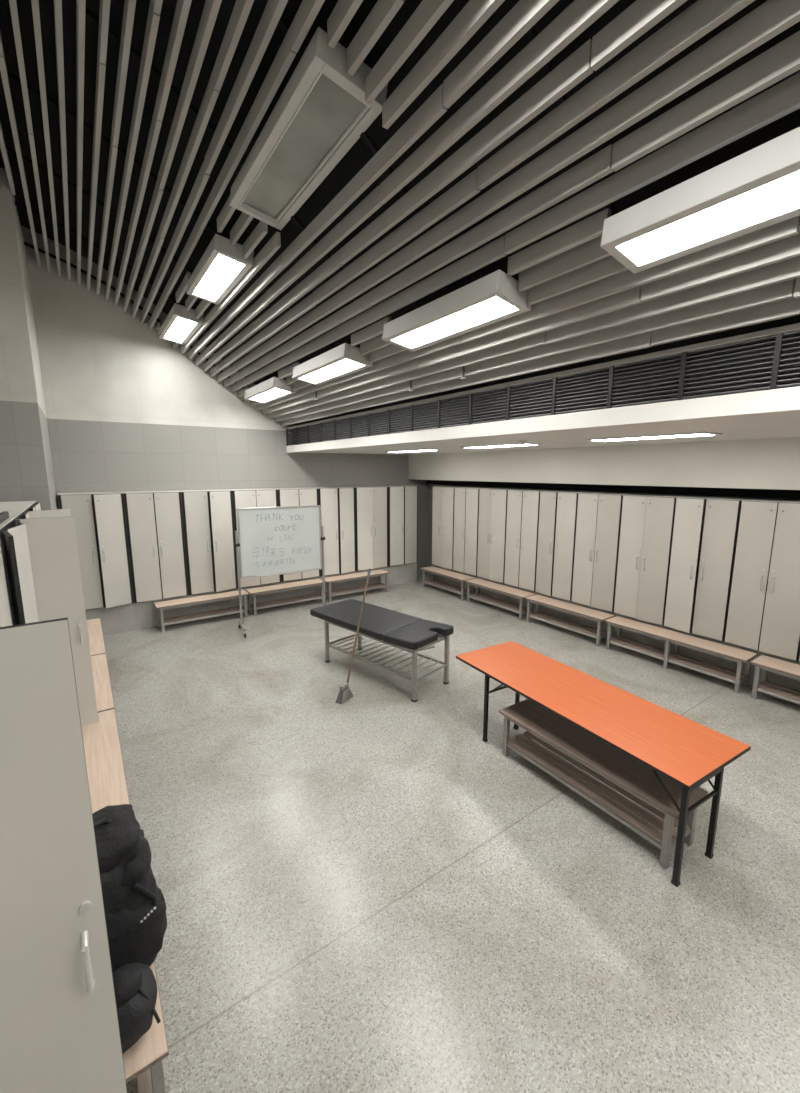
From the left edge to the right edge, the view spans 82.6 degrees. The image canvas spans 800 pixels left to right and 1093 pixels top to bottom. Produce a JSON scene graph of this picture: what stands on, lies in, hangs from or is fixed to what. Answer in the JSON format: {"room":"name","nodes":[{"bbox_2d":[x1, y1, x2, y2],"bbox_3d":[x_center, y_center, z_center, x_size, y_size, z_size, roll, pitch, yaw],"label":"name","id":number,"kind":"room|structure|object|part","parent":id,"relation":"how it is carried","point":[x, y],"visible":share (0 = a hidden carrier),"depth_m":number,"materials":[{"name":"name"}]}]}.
{"room":"changing room","nodes":[
{"label":"changing room","id":0,"kind":"room"},
{"bbox_2d":[0,168,57,509],"bbox_3d":[-5.196,-1.344,6.211,0.610,6.000,2.040,-7,12,-34],"label":"wall","id":1,"kind":"structure","parent":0,"point":[26,466],"depth_m":5.39,"materials":[{"name":"white paint"}]},
{"bbox_2d":[21,226,428,575],"bbox_3d":[-2.701,-2.055,9.250,8.670,6.400,0.200,-7,12,-34],"label":"wall","id":2,"kind":"structure","parent":0,"point":[127,411],"depth_m":7.83,"materials":[{"name":"white paint"}]},
{"bbox_2d":[0,0,799,384],"bbox_3d":[0.669,-3.248,4.078,8.525,2.460,11.700,-7,12,-34],"label":"ceiling","id":3,"kind":"structure","parent":0,"point":[359,154],"depth_m":3.63,"materials":[{"name":"paint"}]},
{"bbox_2d":[229,27,387,229],"bbox_3d":[-0.765,-3.003,3.287,0.477,0.521,1.740,-7,12,-34],"label":"ceiling lamp","id":4,"kind":"object","parent":3,"relation":"hanging from","point":[322,111],"visible":0.84,"depth_m":3.05,"materials":[{"name":"white plastic"}]},
{"bbox_2d":[0,0,799,425],"bbox_3d":[-0.815,-2.647,3.128,4.510,2.426,11.665,-7,12,-34],"label":"ceiling slats","id":5,"kind":"object","parent":3,"relation":"attached to","point":[586,305],"depth_m":2.95,"materials":[{"name":"grey metal"}]},
{"bbox_2d":[159,295,203,344],"bbox_3d":[-3.383,-3.539,6.970,0.398,0.514,1.400,-7,12,-34],"label":"ceiling lamp","id":6,"kind":"object","parent":5,"relation":"attached to","point":[179,326],"depth_m":6.80,"materials":[{"name":"white plastic"}]},
{"bbox_2d":[186,216,253,304],"bbox_3d":[-2.064,-3.228,5.112,0.398,0.514,1.400,-7,12,-34],"label":"ceiling lamp","id":7,"kind":"object","parent":5,"relation":"attached to","point":[222,265],"depth_m":4.95,"materials":[{"name":"white plastic"}]},
{"bbox_2d":[244,368,296,403],"bbox_3d":[-2.187,-2.742,7.581,0.398,0.514,1.450,-7,12,-34],"label":"ceiling lamp","id":8,"kind":"object","parent":5,"relation":"attached to","point":[272,389],"depth_m":7.41,"materials":[{"name":"white plastic"}]},
{"bbox_2d":[292,333,372,384],"bbox_3d":[-0.896,-2.438,5.763,0.398,0.514,1.500,-7,12,-34],"label":"ceiling lamp","id":9,"kind":"object","parent":5,"relation":"attached to","point":[345,359],"depth_m":5.59,"materials":[{"name":"white plastic"}]},
{"bbox_2d":[382,259,530,351],"bbox_3d":[0.417,-2.128,3.913,0.398,0.514,1.500,-7,12,-34],"label":"ceiling lamp","id":10,"kind":"object","parent":5,"relation":"attached to","point":[495,297],"depth_m":3.72,"materials":[{"name":"white plastic"}]},
{"bbox_2d":[600,127,799,273],"bbox_3d":[1.731,-1.819,2.063,0.398,0.514,1.500,-7,12,-34],"label":"ceiling lamp","id":11,"kind":"object","parent":5,"relation":"attached to","point":[756,189],"depth_m":2.25,"materials":[{"name":"white plastic"}]},
{"bbox_2d":[385,449,440,452],"bbox_3d":[0.216,-1.802,8.578,0.340,0.025,1.300,-7,12,-34],"label":"recessed light","id":12,"kind":"object","parent":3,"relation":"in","point":[416,450],"visible":0.96,"depth_m":8.43,"materials":[{"name":"white plastic"}]},
{"bbox_2d":[461,366,465,378],"bbox_3d":[0.646,-1.957,4.587,0.050,0.510,0.050,-7,12,-34],"label":"sprinkler","id":13,"kind":"object","parent":3,"relation":"attached to","point":[463,377],"visible":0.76,"depth_m":4.61,"materials":[{"name":"black"}]},
{"bbox_2d":[461,443,541,447],"bbox_3d":[1.478,-1.504,6.800,0.340,0.025,1.300,-7,12,-34],"label":"recessed light","id":14,"kind":"object","parent":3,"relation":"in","point":[514,444],"visible":0.93,"depth_m":6.62,"materials":[{"name":"white plastic"}]},
{"bbox_2d":[517,440,527,444],"bbox_3d":[1.531,-1.303,5.696,0.140,0.050,0.140,-7,12,-34],"label":"smoke detector","id":15,"kind":"object","parent":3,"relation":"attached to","point":[522,442],"visible":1,"depth_m":5.65,"materials":[{"name":"white plastic"}]},
{"bbox_2d":[286,331,799,445],"bbox_3d":[1.079,-1.451,4.673,0.150,0.360,11.705,-7,12,-34],"label":"louvres","id":16,"kind":"object","parent":3,"relation":"attached to","point":[773,362],"visible":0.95,"depth_m":3.71,"materials":[{"name":"grey metal"}]},
{"bbox_2d":[286,315,799,454],"bbox_3d":[2.291,-1.731,5.483,3.135,0.895,11.700,-7,12,-34],"label":"ceiling soffit","id":17,"kind":"structure","parent":3,"relation":"attached to","point":[774,413],"depth_m":4.14,"materials":[{"name":"white paint"}]},
{"bbox_2d":[586,432,721,440],"bbox_3d":[2.740,-1.207,5.023,0.340,0.025,1.300,-7,12,-34],"label":"recessed light","id":18,"kind":"object","parent":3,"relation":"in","point":[693,434],"visible":0.93,"depth_m":4.86,"materials":[{"name":"white plastic"}]},
{"bbox_2d":[103,574,799,1092],"bbox_3d":[0.712,1.955,4.979,8.670,0.100,12.100,-7,12,-34],"label":"floor","id":19,"kind":"structure","parent":0,"point":[364,893],"depth_m":3.04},
{"bbox_2d":[0,530,25,626],"bbox_3d":[-2.444,1.107,2.657,0.603,2.339,0.797,-7,12,-34],"label":"locker","id":20,"kind":"object","parent":19,"relation":"on","point":[6,613],"visible":0.04,"depth_m":2.67,"materials":[{"name":"metal"}]},
{"bbox_2d":[0,518,38,624],"bbox_3d":[-2.903,0.999,3.303,0.603,2.339,0.797,-7,12,-34],"label":"locker","id":21,"kind":"object","parent":19,"relation":"on","point":[18,531],"visible":0.03,"depth_m":3.17,"materials":[{"name":"grey laminate"}]},
{"bbox_2d":[0,511,8,523],"bbox_3d":[-3.007,-0.192,3.155,0.400,0.058,0.600,-7,12,-34],"label":"tray","id":22,"kind":"object","parent":21,"relation":"on","point":[4,515],"visible":1,"depth_m":3.31,"materials":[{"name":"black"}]},
{"bbox_2d":[0,501,40,510],"bbox_3d":[-4.299,0.677,5.228,0.554,2.339,0.797,-7,12,-34],"label":"locker","id":23,"kind":"object","parent":19,"relation":"on","point":[32,503],"visible":0.04,"depth_m":5.03,"materials":[{"name":"grey laminate"}]},
{"bbox_2d":[0,505,70,517],"bbox_3d":[-3.735,0.773,4.655,0.811,2.339,0.797,-7,12,-34],"label":"locker","id":24,"kind":"object","parent":19,"relation":"on","point":[27,508],"visible":0.05,"depth_m":4.39,"materials":[{"name":"grey laminate"}]},
{"bbox_2d":[8,510,97,725],"bbox_3d":[-3.249,0.882,4.003,0.850,2.339,0.838,-7,12,-34],"label":"locker","id":25,"kind":"object","parent":19,"relation":"on","point":[52,541],"visible":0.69,"depth_m":3.76,"materials":[{"name":"grey laminate"}]},
{"bbox_2d":[0,617,126,1092],"bbox_3d":[-1.412,1.315,1.415,0.849,2.339,0.844,-7,12,-34],"label":"locker","id":26,"kind":"object","parent":19,"relation":"on","point":[60,1032],"visible":1,"depth_m":1.21,"materials":[{"name":"beige metal"}]},
{"bbox_2d":[86,618,105,655],"bbox_3d":[-4.314,1.456,6.297,0.380,0.450,1.650,-7,12,-34],"label":"bench","id":27,"kind":"object","parent":19,"relation":"on","point":[95,634],"visible":0.24,"depth_m":6.21,"materials":[{"name":"brown wood"}]},
{"bbox_2d":[58,492,136,634],"bbox_3d":[-4.960,0.297,7.497,0.860,2.339,0.638,-7,12,-34],"label":"locker","id":28,"kind":"object","parent":19,"relation":"on","point":[99,517],"visible":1,"depth_m":7.34,"materials":[{"name":"grey laminate"}]},
{"bbox_2d":[91,653,114,712],"bbox_3d":[-3.365,1.679,4.960,0.380,0.450,1.600,-7,12,-34],"label":"bench","id":29,"kind":"object","parent":19,"relation":"on","point":[102,684],"visible":0.29,"depth_m":4.87,"materials":[{"name":"brown wood"}]},
{"bbox_2d":[81,709,129,813],"bbox_3d":[-2.430,1.900,3.643,0.380,0.450,1.600,-7,12,-34],"label":"bench","id":30,"kind":"object","parent":19,"relation":"on","point":[102,747],"visible":0.3,"depth_m":3.55,"materials":[{"name":"brown wood"}]},
{"bbox_2d":[123,961,168,1092],"bbox_3d":[-1.510,2.117,2.346,0.380,0.450,1.550,-7,12,-34],"label":"bench","id":31,"kind":"object","parent":19,"relation":"on","point":[143,1061],"visible":0.14,"depth_m":1.82,"materials":[{"name":"brown wood"}]},
{"bbox_2d":[92,804,166,972],"bbox_3d":[-1.332,1.570,2.057,0.447,0.720,0.448,-7,12,-34],"label":"backpack","id":32,"kind":"object","parent":31,"relation":"on","point":[134,905],"visible":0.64,"depth_m":1.97,"materials":[{"name":"black fabric"}]},
{"bbox_2d":[112,962,160,1053],"bbox_3d":[-1.114,1.825,1.815,0.256,0.298,0.249,-7,12,-34],"label":"backpack","id":33,"kind":"object","parent":31,"relation":"on","point":[135,985],"visible":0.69,"depth_m":1.77,"materials":[{"name":"black fabric"}]},
{"bbox_2d":[122,490,189,629],"bbox_3d":[-4.266,0.213,8.002,0.860,2.339,0.594,-7,12,-34],"label":"locker","id":34,"kind":"object","parent":19,"relation":"on","point":[154,519],"visible":0.97,"depth_m":7.79,"materials":[{"name":"grey laminate"}]},
{"bbox_2d":[154,590,248,631],"bbox_3d":[-3.519,1.141,8.177,1.530,0.450,0.360,-7,12,-34],"label":"bench","id":35,"kind":"object","parent":19,"relation":"on","point":[170,604],"visible":0.85,"depth_m":8.06,"materials":[{"name":"brown wood"}]},
{"bbox_2d":[176,489,237,613],"bbox_3d":[-3.554,0.133,8.480,0.860,2.339,0.616,-7,12,-34],"label":"locker","id":36,"kind":"object","parent":19,"relation":"on","point":[208,524],"visible":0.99,"depth_m":8.26,"materials":[{"name":"grey laminate"}]},
{"bbox_2d":[226,488,281,610],"bbox_3d":[-2.860,0.048,8.986,0.860,2.339,0.571,-7,12,-34],"label":"locker","id":37,"kind":"object","parent":19,"relation":"on","point":[264,497],"visible":0.27,"depth_m":8.75,"materials":[{"name":"grey laminate"}]},
{"bbox_2d":[234,505,325,637],"bbox_3d":[-2.021,0.362,7.847,1.540,2.095,0.580,-5,11,-29],"label":"whiteboard","id":38,"kind":"object","parent":19,"relation":"on","point":[271,541],"visible":0.93,"depth_m":7.73,"materials":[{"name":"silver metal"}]},
{"bbox_2d":[245,579,325,615],"bbox_3d":[-2.241,0.994,9.059,1.530,0.450,0.360,-7,12,-34],"label":"bench","id":39,"kind":"object","parent":19,"relation":"on","point":[255,606],"visible":1,"depth_m":8.94,"materials":[{"name":"brown wood"}]},
{"bbox_2d":[271,487,320,598],"bbox_3d":[-2.158,-0.034,9.479,0.860,2.339,0.560,-7,12,-34],"label":"locker","id":40,"kind":"object","parent":19,"relation":"on","point":[307,496],"visible":0.29,"depth_m":9.26,"materials":[{"name":"beige metal"}]},
{"bbox_2d":[309,487,355,596],"bbox_3d":[-1.438,-0.113,9.948,0.860,2.339,0.605,-7,12,-34],"label":"locker","id":41,"kind":"object","parent":19,"relation":"on","point":[337,504],"visible":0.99,"depth_m":9.74,"materials":[{"name":"grey laminate"}]},
{"bbox_2d":[335,569,370,703],"bbox_3d":[-0.531,1.063,5.549,0.105,1.476,0.777,5,11,28],"label":"broom","id":42,"kind":"object","parent":19,"relation":"on","point":[345,693],"visible":1,"depth_m":5.48,"materials":[{"name":"brown wood"}]},
{"bbox_2d":[320,569,389,601],"bbox_3d":[-0.955,0.845,9.947,1.550,0.450,0.360,-7,12,-34],"label":"bench","id":43,"kind":"object","parent":19,"relation":"on","point":[362,575],"visible":0.82,"depth_m":9.86,"materials":[{"name":"brown wood"}]},
{"bbox_2d":[350,486,387,586],"bbox_3d":[-0.739,-0.196,10.445,0.860,2.339,0.583,-7,12,-34],"label":"locker","id":44,"kind":"object","parent":19,"relation":"on","point":[371,502],"visible":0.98,"depth_m":10.22,"materials":[{"name":"grey laminate"}]},
{"bbox_2d":[310,599,453,702],"bbox_3d":[-0.297,1.314,6.184,2.002,0.766,0.800,9,13,42],"label":"massage table","id":45,"kind":"object","parent":19,"relation":"on","point":[411,634],"visible":0.98,"depth_m":5.86,"materials":[{"name":"black leather"}]},
{"bbox_3d":[-0.210,1.386,6.136,1.705,0.640,0.708,9,13,42],"label":"frame","id":46,"kind":"part","parent":45,"relation":"part of","materials":[{"name":"grey paint"}]},
{"bbox_2d":[387,485,417,585],"bbox_3d":[-0.034,-0.278,10.935,0.860,2.339,0.577,-7,12,-34],"label":"locker","id":47,"kind":"object","parent":19,"relation":"on","point":[402,499],"visible":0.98,"depth_m":10.73,"materials":[{"name":"grey laminate"}]},
{"bbox_2d":[421,566,475,599],"bbox_3d":[1.051,0.805,10.183,0.370,0.450,1.470,-7,12,-34],"label":"bench","id":48,"kind":"object","parent":19,"relation":"on","point":[462,578],"visible":0.93,"depth_m":10.06,"materials":[{"name":"brown wood"}]},
{"bbox_2d":[432,486,467,584],"bbox_3d":[1.147,-0.219,10.580,0.570,2.339,0.756,-7,12,-34],"label":"locker","id":49,"kind":"object","parent":19,"relation":"on","point":[443,496],"visible":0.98,"depth_m":10.39,"materials":[{"name":"grey laminate"}]},
{"bbox_2d":[453,487,491,593],"bbox_3d":[1.589,-0.117,9.971,0.554,2.339,0.756,-7,12,-34],"label":"locker","id":50,"kind":"object","parent":19,"relation":"on","point":[466,499],"visible":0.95,"depth_m":9.78,"materials":[{"name":"grey laminate"}]},
{"bbox_2d":[477,488,515,600],"bbox_3d":[2.018,-0.013,9.352,0.570,2.339,0.756,-7,12,-34],"label":"locker","id":51,"kind":"object","parent":19,"relation":"on","point":[492,523],"visible":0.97,"depth_m":9.16,"materials":[{"name":"grey laminate"}]},
{"bbox_2d":[465,578,535,619],"bbox_3d":[1.931,1.013,8.942,0.370,0.450,1.520,-7,12,-34],"label":"bench","id":52,"kind":"object","parent":19,"relation":"on","point":[479,583],"visible":0.91,"depth_m":8.82,"materials":[{"name":"brown wood"}]},
{"bbox_2d":[504,489,549,613],"bbox_3d":[2.461,0.089,8.743,0.554,2.339,0.756,-7,12,-34],"label":"locker","id":53,"kind":"object","parent":19,"relation":"on","point":[523,505],"visible":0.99,"depth_m":8.55,"materials":[{"name":"grey laminate"}]},
{"bbox_2d":[535,490,587,620],"bbox_3d":[2.888,0.193,8.123,0.575,2.339,0.756,-7,12,-34],"label":"locker","id":54,"kind":"object","parent":19,"relation":"on","point":[558,508],"visible":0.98,"depth_m":7.93,"materials":[{"name":"grey laminate"}]},
{"bbox_2d":[525,595,615,645],"bbox_3d":[2.815,1.221,7.698,0.370,0.450,1.500,-7,12,-34],"label":"bench","id":55,"kind":"object","parent":19,"relation":"on","point":[595,615],"visible":0.9,"depth_m":7.57,"materials":[{"name":"brown wood"}]},
{"bbox_2d":[456,641,750,886],"bbox_3d":[1.556,1.667,4.125,0.820,0.749,2.380,-6,11,-30],"label":"folding table","id":56,"kind":"object","parent":19,"relation":"on","point":[686,752],"visible":1,"depth_m":3.57,"materials":[{"name":"orange wood"}]},
{"bbox_2d":[499,699,707,867],"bbox_3d":[1.565,1.870,3.820,0.430,0.450,1.620,-6,11,-33],"label":"bench","id":57,"kind":"object","parent":19,"relation":"on","point":[614,768],"visible":0.88,"depth_m":3.62,"materials":[{"name":"brown wood"}]},
{"bbox_2d":[571,492,636,638],"bbox_3d":[3.328,0.295,7.512,0.564,2.339,0.756,-7,12,-34],"label":"locker","id":58,"kind":"object","parent":19,"relation":"on","point":[599,514],"visible":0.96,"depth_m":7.32,"materials":[{"name":"grey laminate"}]},
{"bbox_2d":[612,494,684,648],"bbox_3d":[3.758,0.398,6.893,0.580,2.339,0.756,-7,12,-34],"label":"locker","id":59,"kind":"object","parent":19,"relation":"on","point":[647,520],"visible":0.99,"depth_m":6.70,"materials":[{"name":"beige metal"}]},
{"bbox_2d":[604,616,757,692],"bbox_3d":[3.784,1.450,6.333,0.370,0.450,1.820,-7,12,-34],"label":"bench","id":60,"kind":"object","parent":19,"relation":"on","point":[734,654],"visible":1,"depth_m":6.17,"materials":[{"name":"brown wood"}]},
{"bbox_2d":[662,496,754,666],"bbox_3d":[4.191,0.501,6.278,0.586,2.339,0.756,-7,12,-34],"label":"locker","id":61,"kind":"object","parent":19,"relation":"on","point":[705,531],"visible":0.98,"depth_m":6.08,"materials":[{"name":"beige metal"}]},
{"bbox_2d":[722,498,799,688],"bbox_3d":[4.636,0.603,5.670,0.564,2.339,0.756,-7,12,-34],"label":"locker","id":62,"kind":"object","parent":19,"relation":"on","point":[763,618],"visible":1,"depth_m":5.52,"materials":[{"name":"beige metal"}]},
{"bbox_2d":[750,655,799,704],"bbox_3d":[4.851,1.701,4.830,0.370,0.450,1.820,-7,12,-34],"label":"bench","id":63,"kind":"object","parent":19,"relation":"on","point":[788,669],"visible":1,"depth_m":5.35,"materials":[{"name":"brown wood"}]},
{"bbox_2d":[794,655,799,690],"bbox_3d":[5.065,0.707,5.051,0.580,2.339,0.756,-7,12,-34],"label":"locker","id":64,"kind":"object","parent":19,"relation":"on","point":[797,683],"visible":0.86,"depth_m":5.40,"materials":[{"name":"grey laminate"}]},
{"bbox_2d":[409,437,799,489],"bbox_3d":[3.829,-1.192,6.665,0.640,0.590,11.700,-7,12,-34],"label":"wall","id":65,"kind":"structure","parent":0,"point":[770,463],"depth_m":6.61,"materials":[{"name":"paint"}]},
{"bbox_2d":[409,479,799,498],"bbox_3d":[3.819,-0.840,6.717,0.605,0.130,11.680,-7,12,-34],"label":"trim","id":66,"kind":"structure","parent":65,"relation":"attached to","point":[769,493],"depth_m":7.10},
{"bbox_2d":[428,484,799,574],"bbox_3d":[4.181,-0.221,7.078,0.200,3.500,11.700,-7,12,-34],"label":"wall","id":67,"kind":"structure","parent":0,"point":[430,485],"depth_m":10.03,"materials":[{"name":"grey paint"}]}
]}

